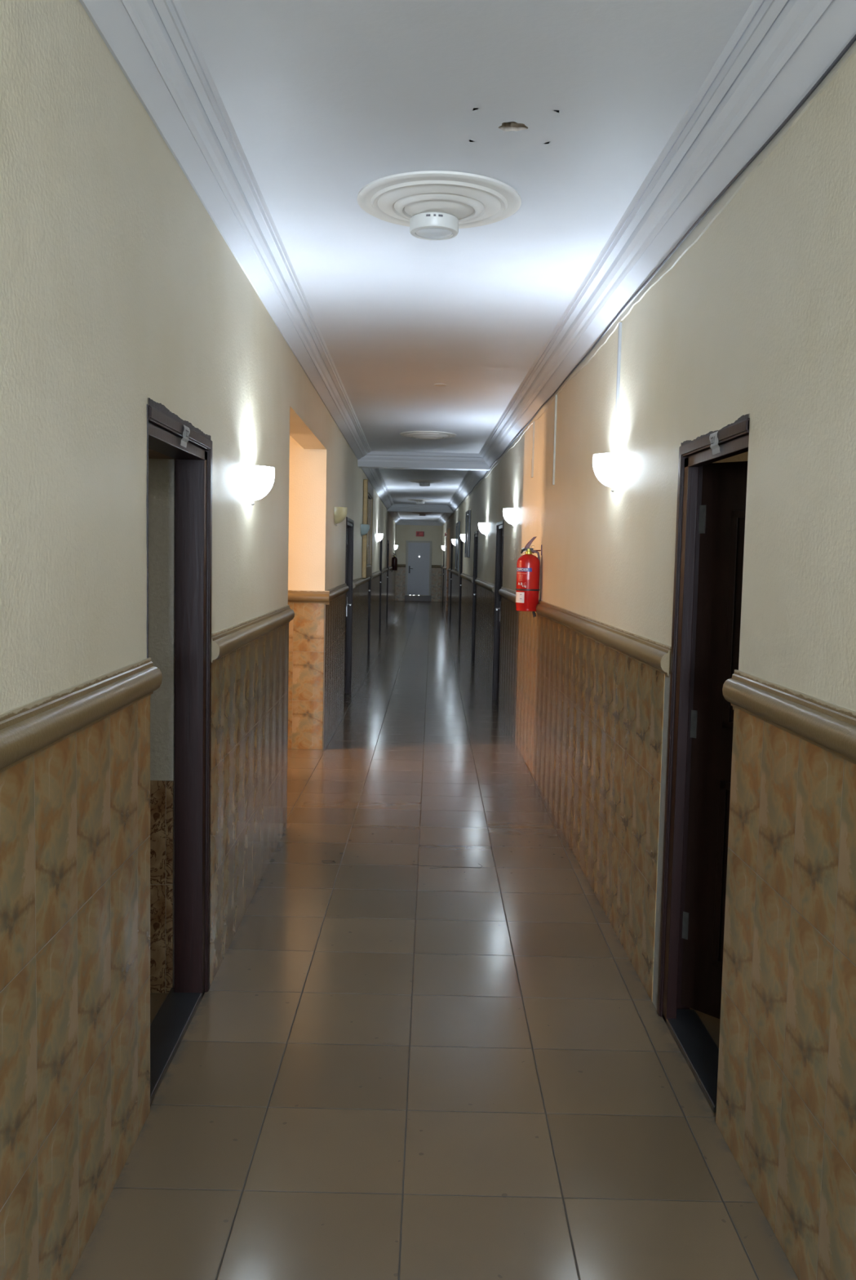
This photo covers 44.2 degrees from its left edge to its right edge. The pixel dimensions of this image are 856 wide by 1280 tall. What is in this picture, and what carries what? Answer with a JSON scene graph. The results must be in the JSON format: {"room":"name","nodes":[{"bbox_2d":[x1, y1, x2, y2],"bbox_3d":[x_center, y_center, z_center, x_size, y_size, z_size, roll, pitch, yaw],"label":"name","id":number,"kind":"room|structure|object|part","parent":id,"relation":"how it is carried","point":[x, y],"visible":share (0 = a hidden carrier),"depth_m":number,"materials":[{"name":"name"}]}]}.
{"room":"hotel corridor","nodes":[
{"label":"hotel corridor","id":0,"kind":"room"},
{"bbox_2d":[148,458,175,993],"bbox_3d":[-1.552,0.034,2.795,1.368,2.600,2.000,1,5,-1],"label":"wall","id":1,"kind":"structure","parent":0,"point":[162,472],"depth_m":3.72,"materials":[{"name":"grey paint"}]},
{"bbox_2d":[148,448,175,459],"bbox_3d":[-1.533,-0.865,2.723,1.368,0.595,2.000,1,5,-1],"label":"ceiling","id":2,"kind":"structure","parent":0,"point":[152,454],"depth_m":3.54,"materials":[{"name":"brown paint"}]},
{"bbox_2d":[0,0,396,1279],"bbox_3d":[-0.961,-1.217,16.395,0.108,2.970,41.900,1,5,-1],"label":"wall","id":3,"kind":"structure","parent":0,"point":[120,290],"depth_m":2.44,"materials":[{"name":"beige paint"}]},
{"bbox_2d":[0,657,162,773],"bbox_3d":[-0.711,0.397,-0.780,0.038,0.111,7.397,1,5,-1],"label":"rail","id":4,"kind":"object","parent":3,"relation":"attached to","point":[28,730],"visible":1,"depth_m":2.17,"materials":[{"name":"brown paint"}]},
{"bbox_2d":[146,397,212,1103],"bbox_3d":[-0.831,0.306,3.338,0.138,2.002,0.886,1,5,-1],"label":"door","id":5,"kind":"structure","parent":3,"relation":"in","point":[168,434],"depth_m":3.67,"materials":[{"name":"brown wood"}]},
{"bbox_2d":[79,0,371,459],"bbox_3d":[-0.667,-1.537,4.099,0.172,0.101,17.430,1,5,-1],"label":"crown molding","id":6,"kind":"structure","parent":3,"relation":"attached to","point":[153,43],"depth_m":3.18,"materials":[{"name":"white paint"}]},
{"bbox_2d":[211,604,294,662],"bbox_3d":[-0.774,-0.055,4.906,0.038,0.111,2.317,1,5,-1],"label":"rail","id":7,"kind":"object","parent":3,"relation":"attached to","point":[226,641],"visible":0.98,"depth_m":4.44,"materials":[{"name":"brown paint"}]},
{"bbox_2d":[245,463,275,505],"bbox_3d":[-0.720,-0.665,4.554,0.112,0.170,0.211,1,5,-1],"label":"wall sconce","id":8,"kind":"object","parent":3,"relation":"attached to","point":[260,480],"visible":1,"depth_m":4.48,"materials":[{"name":"white glass"}]},
{"bbox_2d":[325,582,348,600],"bbox_3d":[-0.827,-0.438,9.718,0.038,0.111,2.462,1,5,-1],"label":"rail","id":9,"kind":"object","parent":3,"relation":"attached to","point":[335,592],"visible":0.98,"depth_m":9.58,"materials":[{"name":"brown paint"}]},
{"bbox_2d":[334,506,347,525],"bbox_3d":[-0.772,-1.097,9.354,0.112,0.170,0.211,1,5,-1],"label":"wall sconce","id":10,"kind":"object","parent":3,"relation":"attached to","point":[340,513],"visible":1,"depth_m":9.28,"materials":[{"name":"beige glass"}]},
{"bbox_2d":[344,516,354,693],"bbox_3d":[-0.916,-0.333,11.525,0.110,1.978,1.150,1,5,-1],"label":"door","id":11,"kind":"structure","parent":3,"relation":"in","point":[349,522],"depth_m":12.01,"materials":[{"name":"brown wood"}]},
{"bbox_3d":[-0.896,-0.374,11.913,0.059,0.220,0.130,1,5,-1],"label":"handle","id":12,"kind":"part","parent":11,"relation":"part of","materials":[{"name":"metal"}]},
{"bbox_2d":[352,576,370,589],"bbox_3d":[-0.876,-0.786,14.104,0.038,0.111,4.062,1,5,-1],"label":"rail","id":13,"kind":"object","parent":3,"relation":"attached to","point":[357,582],"visible":0.87,"depth_m":13.22,"materials":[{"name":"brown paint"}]},
{"bbox_2d":[360,524,369,537],"bbox_3d":[-0.822,-1.429,13.772,0.112,0.170,0.211,1,5,-1],"label":"wall sconce","id":14,"kind":"object","parent":3,"relation":"attached to","point":[365,528],"visible":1,"depth_m":13.69,"materials":[{"name":"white glass"}]},
{"bbox_2d":[361,479,373,577],"bbox_3d":[-0.860,-1.564,15.065,0.061,1.325,1.800,1,5,-1],"label":"wall mirror","id":15,"kind":"object","parent":3,"relation":"attached to","point":[366,571],"visible":0.97,"depth_m":14.34,"materials":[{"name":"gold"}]},
{"bbox_2d":[367,497,370,564],"bbox_3d":[-0.874,-1.564,15.065,0.022,1.069,1.544,1,5,-1],"label":"mirror glass","id":16,"kind":"object","parent":15,"relation":"attached to","point":[369,498],"depth_m":15.49,"materials":[{"name":"grey mirror"}]},
{"bbox_3d":[-0.862,-1.564,15.065,0.034,1.025,1.500,1,5,-1],"label":"frame","id":17,"kind":"part","parent":15,"relation":"part of","materials":[{"name":"grey metal"}]},
{"bbox_2d":[367,576,371,653],"bbox_3d":[-0.972,-0.733,16.559,0.110,1.978,0.850,1,5,-1],"label":"door","id":18,"kind":"structure","parent":3,"relation":"in","point":[370,580],"depth_m":16.94,"materials":[{"name":"brown wood"}]},
{"bbox_2d":[371,570,381,579],"bbox_3d":[-0.930,-1.179,19.038,0.038,0.111,4.162,1,5,-1],"label":"rail","id":19,"kind":"object","parent":3,"relation":"attached to","point":[377,573],"visible":0.87,"depth_m":18.60,"materials":[{"name":"beige paint"}]},
{"bbox_2d":[361,467,394,509],"bbox_3d":[-0.835,-2.727,19.287,0.172,0.136,12.540,1,5,-1],"label":"crown molding","id":20,"kind":"structure","parent":3,"relation":"attached to","point":[374,476],"depth_m":17.58,"materials":[{"name":"white paint"}]},
{"bbox_2d":[377,533,382,541],"bbox_3d":[-0.883,-1.873,19.354,0.112,0.170,0.211,1,5,-1],"label":"wall sconce","id":21,"kind":"object","parent":3,"relation":"attached to","point":[380,536],"visible":1,"depth_m":19.27,"materials":[{"name":"glass"}]},
{"bbox_2d":[378,537,382,631],"bbox_3d":[-1.028,-1.139,21.668,0.110,1.978,1.100,1,5,-1],"label":"door","id":22,"kind":"structure","parent":3,"relation":"in","point":[381,540],"depth_m":22.14,"materials":[{"name":"brown wood"}]},
{"bbox_2d":[382,567,388,573],"bbox_3d":[-0.988,-1.594,24.266,0.038,0.111,4.150,1,5,-1],"label":"rail","id":23,"kind":"object","parent":3,"relation":"attached to","point":[384,570],"visible":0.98,"depth_m":23.59,"materials":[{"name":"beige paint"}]},
{"bbox_2d":[386,540,389,616],"bbox_3d":[-1.087,-1.559,26.951,0.110,1.978,1.200,1,5,-1],"label":"door","id":24,"kind":"structure","parent":3,"relation":"in","point":[388,547],"depth_m":27.46,"materials":[{"name":"brown wood"}]},
{"bbox_2d":[388,511,400,524],"bbox_3d":[-0.970,-3.700,31.522,0.172,0.136,11.350,1,5,-1],"label":"crown molding","id":25,"kind":"structure","parent":3,"relation":"attached to","point":[395,515],"depth_m":31.68,"materials":[{"name":"white paint"}]},
{"bbox_2d":[391,552,397,572],"bbox_3d":[-0.987,-2.278,30.907,0.180,0.578,0.174,1,5,-1],"label":"fire extinguisher","id":26,"kind":"object","parent":3,"relation":"attached to","point":[394,559],"visible":0.99,"depth_m":30.85,"materials":[{"name":"red metal"}]},
{"bbox_2d":[386,503,453,512],"bbox_3d":[-0.178,-3.183,25.461,1.623,0.176,0.172,1,5,-1],"label":"crown molding","id":27,"kind":"structure","parent":3,"relation":"attached to","point":[396,507],"depth_m":25.45,"materials":[{"name":"white paint"}]},
{"bbox_2d":[357,451,491,469],"bbox_3d":[-0.037,-2.169,12.712,1.623,0.176,0.172,1,5,-1],"label":"crown molding","id":28,"kind":"structure","parent":3,"relation":"attached to","point":[373,459],"depth_m":12.70,"materials":[{"name":"white paint"}]},
{"bbox_2d":[287,423,324,750],"bbox_3d":[-3.293,-0.414,6.712,4.968,2.800,3.720,1,5,-1],"label":"wall","id":29,"kind":"structure","parent":0,"point":[306,629],"depth_m":8.50,"materials":[{"name":"beige paint"}]},
{"bbox_2d":[288,590,329,604],"bbox_3d":[-1.697,-0.356,8.461,1.806,0.111,0.038,1,5,-1],"label":"rail","id":30,"kind":"object","parent":29,"relation":"attached to","point":[294,596],"visible":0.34,"depth_m":8.46,"materials":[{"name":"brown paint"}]},
{"bbox_2d":[395,524,442,601],"bbox_3d":[-0.336,-2.868,37.385,1.823,2.970,0.208,1,5,-1],"label":"wall","id":31,"kind":"structure","parent":0,"point":[404,533],"depth_m":37.27,"materials":[{"name":"beige paint"}]},
{"bbox_2d":[397,564,405,567],"bbox_3d":[-0.970,-2.626,37.282,0.362,0.111,0.038,1,5,-1],"label":"rail","id":32,"kind":"object","parent":31,"relation":"attached to","point":[398,565],"visible":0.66,"depth_m":37.28,"materials":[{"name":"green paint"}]},
{"bbox_2d":[404,540,431,601],"bbox_3d":[-0.335,-2.438,37.273,0.935,2.130,0.100,1,5,-1],"label":"door","id":33,"kind":"structure","parent":31,"relation":"in","point":[418,553],"depth_m":37.30,"materials":[{"name":"grey paint"}]},
{"bbox_2d":[396,520,441,525],"bbox_3d":[-0.307,-4.119,37.103,1.623,0.156,0.172,1,5,-1],"label":"crown molding","id":34,"kind":"structure","parent":31,"relation":"attached to","point":[402,522],"depth_m":37.09,"materials":[{"name":"white paint"}]},
{"bbox_2d":[416,531,424,536],"bbox_3d":[-0.281,-3.743,37.206,0.285,0.175,0.028,1,5,-1],"label":"exit sign","id":35,"kind":"object","parent":31,"relation":"attached to","point":[418,533],"visible":1,"depth_m":37.20,"materials":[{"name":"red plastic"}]},
{"bbox_2d":[431,564,441,568],"bbox_3d":[0.299,-2.600,37.298,0.346,0.111,0.038,1,5,-1],"label":"rail","id":36,"kind":"object","parent":31,"relation":"attached to","point":[433,566],"visible":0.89,"depth_m":37.29,"materials":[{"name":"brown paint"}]},
{"bbox_2d":[69,600,799,1279],"bbox_3d":[-1.716,0.303,16.558,9.400,0.121,42.400,1,5,-1],"label":"floor","id":37,"kind":"structure","parent":0,"point":[424,1045],"depth_m":3.27,"materials":[{"name":"beige tile"}]},
{"bbox_2d":[179,0,753,520],"bbox_3d":[-0.079,-2.644,16.342,2.050,0.200,42.400,1,5,-1],"label":"ceiling","id":38,"kind":"structure","parent":0,"point":[571,105],"depth_m":3.21,"materials":[{"name":"white paint"}]},
{"bbox_2d":[408,498,433,502],"bbox_3d":[-0.162,-3.070,23.229,0.574,0.049,0.574,1,5,-1],"label":"ceiling rose","id":39,"kind":"object","parent":38,"relation":"attached to","point":[412,500],"visible":0.88,"depth_m":23.05,"materials":[{"name":"white paint"}]},
{"bbox_2d":[387,511,453,513],"bbox_3d":[-0.181,-3.209,25.711,1.623,0.180,0.330,1,5,-1],"label":"ceiling beam","id":40,"kind":"structure","parent":38,"relation":"attached to","point":[388,511],"depth_m":25.76,"materials":[{"name":"white paint"}]},
{"bbox_2d":[413,512,432,514],"bbox_3d":[-0.158,-3.616,30.108,0.574,0.049,0.574,1,5,-1],"label":"ceiling rose","id":41,"kind":"object","parent":38,"relation":"attached to","point":[413,513],"visible":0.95,"depth_m":29.97,"materials":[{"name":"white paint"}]},
{"bbox_2d":[359,466,490,471],"bbox_3d":[-0.039,-2.192,12.922,1.623,0.180,0.250,1,5,-1],"label":"ceiling beam","id":42,"kind":"structure","parent":38,"relation":"attached to","point":[359,467],"depth_m":12.94,"materials":[{"name":"white paint"}]},
{"bbox_2d":[407,479,442,483],"bbox_3d":[-0.052,-2.602,17.349,0.574,0.049,0.574,1,5,-1],"label":"ceiling rose","id":43,"kind":"object","parent":38,"relation":"attached to","point":[417,481],"visible":0.83,"depth_m":17.18,"materials":[{"name":"white paint"}]},
{"bbox_2d":[419,482,430,486],"bbox_3d":[-0.052,-2.544,17.252,0.174,0.050,0.175,1,5,-1],"label":"ceiling lamp","id":44,"kind":"object","parent":43,"relation":"attached to","point":[422,484],"visible":1,"depth_m":17.18,"materials":[{"name":"white plastic"}]},
{"bbox_2d":[400,431,456,439],"bbox_3d":[0.000,-2.078,10.750,0.574,0.049,0.574,1,5,-1],"label":"ceiling rose","id":45,"kind":"object","parent":38,"relation":"attached to","point":[428,435],"visible":1,"depth_m":10.62,"materials":[{"name":"white paint"}]},
{"bbox_2d":[357,170,521,228],"bbox_3d":[0.039,-1.517,3.692,0.574,0.049,0.574,1,5,-1],"label":"ceiling rose","id":46,"kind":"object","parent":38,"relation":"attached to","point":[475,200],"visible":0.82,"depth_m":3.59,"materials":[{"name":"white paint"}]},
{"bbox_2d":[409,212,458,239],"bbox_3d":[0.022,-1.472,3.755,0.174,0.050,0.175,1,5,-1],"label":"ceiling lamp","id":47,"kind":"object","parent":46,"relation":"attached to","point":[424,225],"visible":1,"depth_m":3.70,"materials":[{"name":"white plastic"}]},
{"bbox_2d":[415,227,453,238],"bbox_3d":[0.022,-1.450,3.757,0.132,0.005,0.132,1,5,-1],"label":"diffuser","id":48,"kind":"object","parent":47,"relation":"attached to","point":[420,233],"depth_m":3.75,"materials":[{"name":"white plastic"}]},
{"bbox_2d":[434,383,446,386],"bbox_3d":[0.090,-1.849,7.639,0.092,0.009,0.092,1,5,-1],"label":"cover plate","id":49,"kind":"object","parent":38,"relation":"attached to","point":[435,384],"visible":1,"depth_m":7.62,"materials":[{"name":"white paint"}]},
{"bbox_2d":[440,40,855,1279],"bbox_3d":[1.758,-1.162,16.430,2.116,2.970,41.900,1,5,-1],"label":"wall","id":50,"kind":"structure","parent":0,"point":[753,313],"depth_m":2.79,"materials":[{"name":"beige paint"}]},
{"bbox_2d":[442,544,444,605],"bbox_3d":[0.549,-2.075,33.900,0.110,1.978,0.900,1,5,-1],"label":"door","id":51,"kind":"structure","parent":50,"relation":"in","point":[444,544],"depth_m":34.27,"materials":[{"name":"brown wood"}]},
{"bbox_2d":[437,512,452,525],"bbox_3d":[0.480,-3.658,31.541,0.172,0.161,11.350,1,5,-1],"label":"crown molding","id":52,"kind":"structure","parent":50,"relation":"attached to","point":[444,517],"depth_m":31.52,"materials":[{"name":"white paint"}]},
{"bbox_2d":[449,541,453,619],"bbox_3d":[0.632,-1.481,26.424,0.110,1.978,0.900,1,5,-1],"label":"door","id":53,"kind":"structure","parent":50,"relation":"in","point":[451,541],"depth_m":26.81,"materials":[{"name":"brown wood"}]},
{"bbox_2d":[451,538,455,545],"bbox_3d":[0.582,-2.171,23.510,0.112,0.170,0.211,1,5,-1],"label":"wall sconce","id":54,"kind":"object","parent":50,"relation":"attached to","point":[453,540],"visible":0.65,"depth_m":23.44,"materials":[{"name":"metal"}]},
{"bbox_2d":[450,568,460,576],"bbox_3d":[0.605,-1.507,23.588,0.038,0.111,4.750,1,5,-1],"label":"rail","id":55,"kind":"object","parent":50,"relation":"attached to","point":[454,571],"visible":0.94,"depth_m":23.15,"materials":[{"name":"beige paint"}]},
{"bbox_2d":[455,520,460,571],"bbox_3d":[0.629,-1.986,22.472,0.034,1.040,1.400,1,5,-1],"label":"board","id":56,"kind":"object","parent":50,"relation":"attached to","point":[458,524],"visible":1,"depth_m":22.37,"materials":[{"name":"grey stone"}]},
{"bbox_3d":[0.636,-1.986,22.472,0.010,0.944,1.304,1,5,-1],"label":"board panel","id":57,"kind":"part","parent":56,"relation":"part of","materials":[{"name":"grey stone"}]},
{"bbox_2d":[458,537,463,635],"bbox_3d":[0.695,-1.031,20.767,0.110,1.978,0.950,1,5,-1],"label":"door","id":58,"kind":"structure","parent":50,"relation":"in","point":[461,540],"depth_m":21.16,"materials":[{"name":"brown wood"}]},
{"bbox_2d":[460,533,465,542],"bbox_3d":[0.634,-1.808,18.824,0.112,0.170,0.211,1,5,-1],"label":"wall sconce","id":59,"kind":"object","parent":50,"relation":"attached to","point":[462,535],"visible":0.6,"depth_m":18.75,"materials":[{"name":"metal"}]},
{"bbox_2d":[460,572,473,582],"bbox_3d":[0.663,-1.083,18.255,0.038,0.111,4.050,1,5,-1],"label":"rail","id":60,"kind":"object","parent":50,"relation":"attached to","point":[470,578],"visible":1,"depth_m":17.59,"materials":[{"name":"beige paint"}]},
{"bbox_2d":[447,470,487,511],"bbox_3d":[0.616,-2.685,19.306,0.172,0.161,12.540,1,5,-1],"label":"crown molding","id":61,"kind":"structure","parent":50,"relation":"attached to","point":[472,477],"depth_m":17.48,"materials":[{"name":"white paint"}]},
{"bbox_2d":[464,509,471,557],"bbox_3d":[0.678,-1.804,17.972,0.044,0.790,1.000,1,5,-1],"label":"framed picture","id":62,"kind":"object","parent":50,"relation":"attached to","point":[468,518],"visible":1,"depth_m":17.50},
{"bbox_2d":[471,530,478,663],"bbox_3d":[0.749,-0.637,15.809,0.110,1.978,0.900,1,5,-1],"label":"door","id":63,"kind":"structure","parent":50,"relation":"in","point":[476,533],"depth_m":16.18,"materials":[{"name":"brown wood"}]},
{"bbox_2d":[478,522,487,536],"bbox_3d":[0.695,-1.406,13.389,0.112,0.170,0.211,1,5,-1],"label":"wall sconce","id":64,"kind":"object","parent":50,"relation":"attached to","point":[482,526],"visible":1,"depth_m":13.31,"materials":[{"name":"glass"}]},
{"bbox_2d":[475,577,495,592],"bbox_3d":[0.716,-0.708,13.545,0.038,0.111,3.600,1,5,-1],"label":"rail","id":65,"kind":"object","parent":50,"relation":"attached to","point":[490,586],"visible":0.98,"depth_m":13.05,"materials":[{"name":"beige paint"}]},
{"bbox_2d":[492,520,504,711],"bbox_3d":[0.799,-0.280,11.323,0.110,1.978,0.900,1,5,-1],"label":"door","id":66,"kind":"structure","parent":50,"relation":"in","point":[500,525],"depth_m":11.69,"materials":[{"name":"brown wood"}]},
{"bbox_2d":[503,507,516,526],"bbox_3d":[0.737,-1.113,9.571,0.112,0.170,0.211,1,5,-1],"label":"wall sconce","id":67,"kind":"object","parent":50,"relation":"attached to","point":[509,514],"visible":1,"depth_m":9.49,"materials":[{"name":"glass"}]},
{"bbox_2d":[515,536,542,617],"bbox_3d":[0.716,-0.447,7.497,0.180,0.578,0.174,1,5,-1],"label":"fire extinguisher","id":68,"kind":"object","parent":50,"relation":"attached to","point":[528,565],"visible":1,"depth_m":7.44,"materials":[{"name":"red metal"}]},
{"bbox_3d":[0.666,-0.453,7.442,0.113,0.050,0.023,5,6,41],"label":"instruction panel","id":69,"kind":"part","parent":68,"relation":"part of","materials":[{"name":"red paper"}]},
{"bbox_2d":[515,554,540,611],"bbox_3d":[0.711,-0.409,7.500,0.164,0.405,0.164,1,5,-1],"label":"bottle","id":70,"kind":"object","parent":68,"relation":"on","point":[528,566],"depth_m":7.43,"materials":[{"name":"red metal"}]},
{"bbox_3d":[0.728,-0.691,7.477,0.087,0.088,0.022,1,5,-1],"label":"lever","id":71,"kind":"part","parent":68,"relation":"part of","materials":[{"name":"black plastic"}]},
{"bbox_2d":[531,421,535,477],"bbox_3d":[0.812,-1.472,8.151,0.015,0.425,0.055,1,5,-1],"label":"duct","id":72,"kind":"object","parent":50,"relation":"attached to","point":[534,422],"visible":1,"depth_m":8.13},
{"bbox_2d":[552,394,557,484],"bbox_3d":[0.826,-1.301,6.858,0.013,0.580,0.022,1,5,-1],"label":"duct","id":73,"kind":"object","parent":50,"relation":"attached to","point":[556,395],"visible":1,"depth_m":6.85,"materials":[{"name":"white plastic"}]},
{"bbox_2d":[498,586,671,677],"bbox_3d":[0.785,-0.208,7.253,0.038,0.111,7.225,1,5,-1],"label":"rail","id":74,"kind":"object","parent":50,"relation":"attached to","point":[655,655],"visible":0.94,"depth_m":4.63,"materials":[{"name":"beige paint"}]},
{"bbox_2d":[592,452,622,492],"bbox_3d":[0.791,-0.746,4.705,0.112,0.170,0.211,1,5,-1],"label":"wall sconce","id":75,"kind":"object","parent":50,"relation":"attached to","point":[607,467],"visible":1,"depth_m":4.63,"materials":[{"name":"glass"}]},
{"bbox_2d":[614,322,622,453],"bbox_3d":[0.849,-1.117,4.706,0.013,0.585,0.020,1,5,-1],"label":"duct","id":76,"kind":"object","parent":50,"relation":"attached to","point":[620,339],"visible":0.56,"depth_m":4.70,"materials":[{"name":"white plastic"}]},
{"bbox_2d":[453,34,855,512],"bbox_3d":[0.766,-1.993,11.688,0.013,0.027,27.600,1,5,-1],"label":"cable","id":77,"kind":"object","parent":50,"relation":"attached to","point":[851,42],"visible":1,"depth_m":3.02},
{"bbox_2d":[479,0,855,467],"bbox_3d":[0.783,-1.478,4.120,0.172,0.161,17.430,1,5,-1],"label":"crown molding","id":78,"kind":"structure","parent":50,"relation":"attached to","point":[779,51],"depth_m":3.03,"materials":[{"name":"white paint"}]},
{"bbox_2d":[657,413,750,1112],"bbox_3d":[1.102,0.356,3.295,0.554,1.992,0.748,1,5,-1],"label":"door","id":79,"kind":"structure","parent":50,"relation":"in","point":[711,510],"depth_m":3.57,"materials":[{"name":"brown wood"}]},
{"bbox_2d":[722,669,855,764],"bbox_3d":[0.874,0.430,-0.766,0.038,0.111,7.385,1,5,-1],"label":"rail","id":80,"kind":"object","parent":50,"relation":"attached to","point":[829,726],"visible":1,"depth_m":2.38,"materials":[{"name":"beige paint"}]},
{"bbox_2d":[713,451,748,462],"bbox_3d":[1.753,0.123,3.189,1.608,2.500,2.700,1,5,-1],"label":"wall","id":81,"kind":"structure","parent":0,"point":[744,456],"depth_m":4.37,"materials":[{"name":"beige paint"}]}
]}

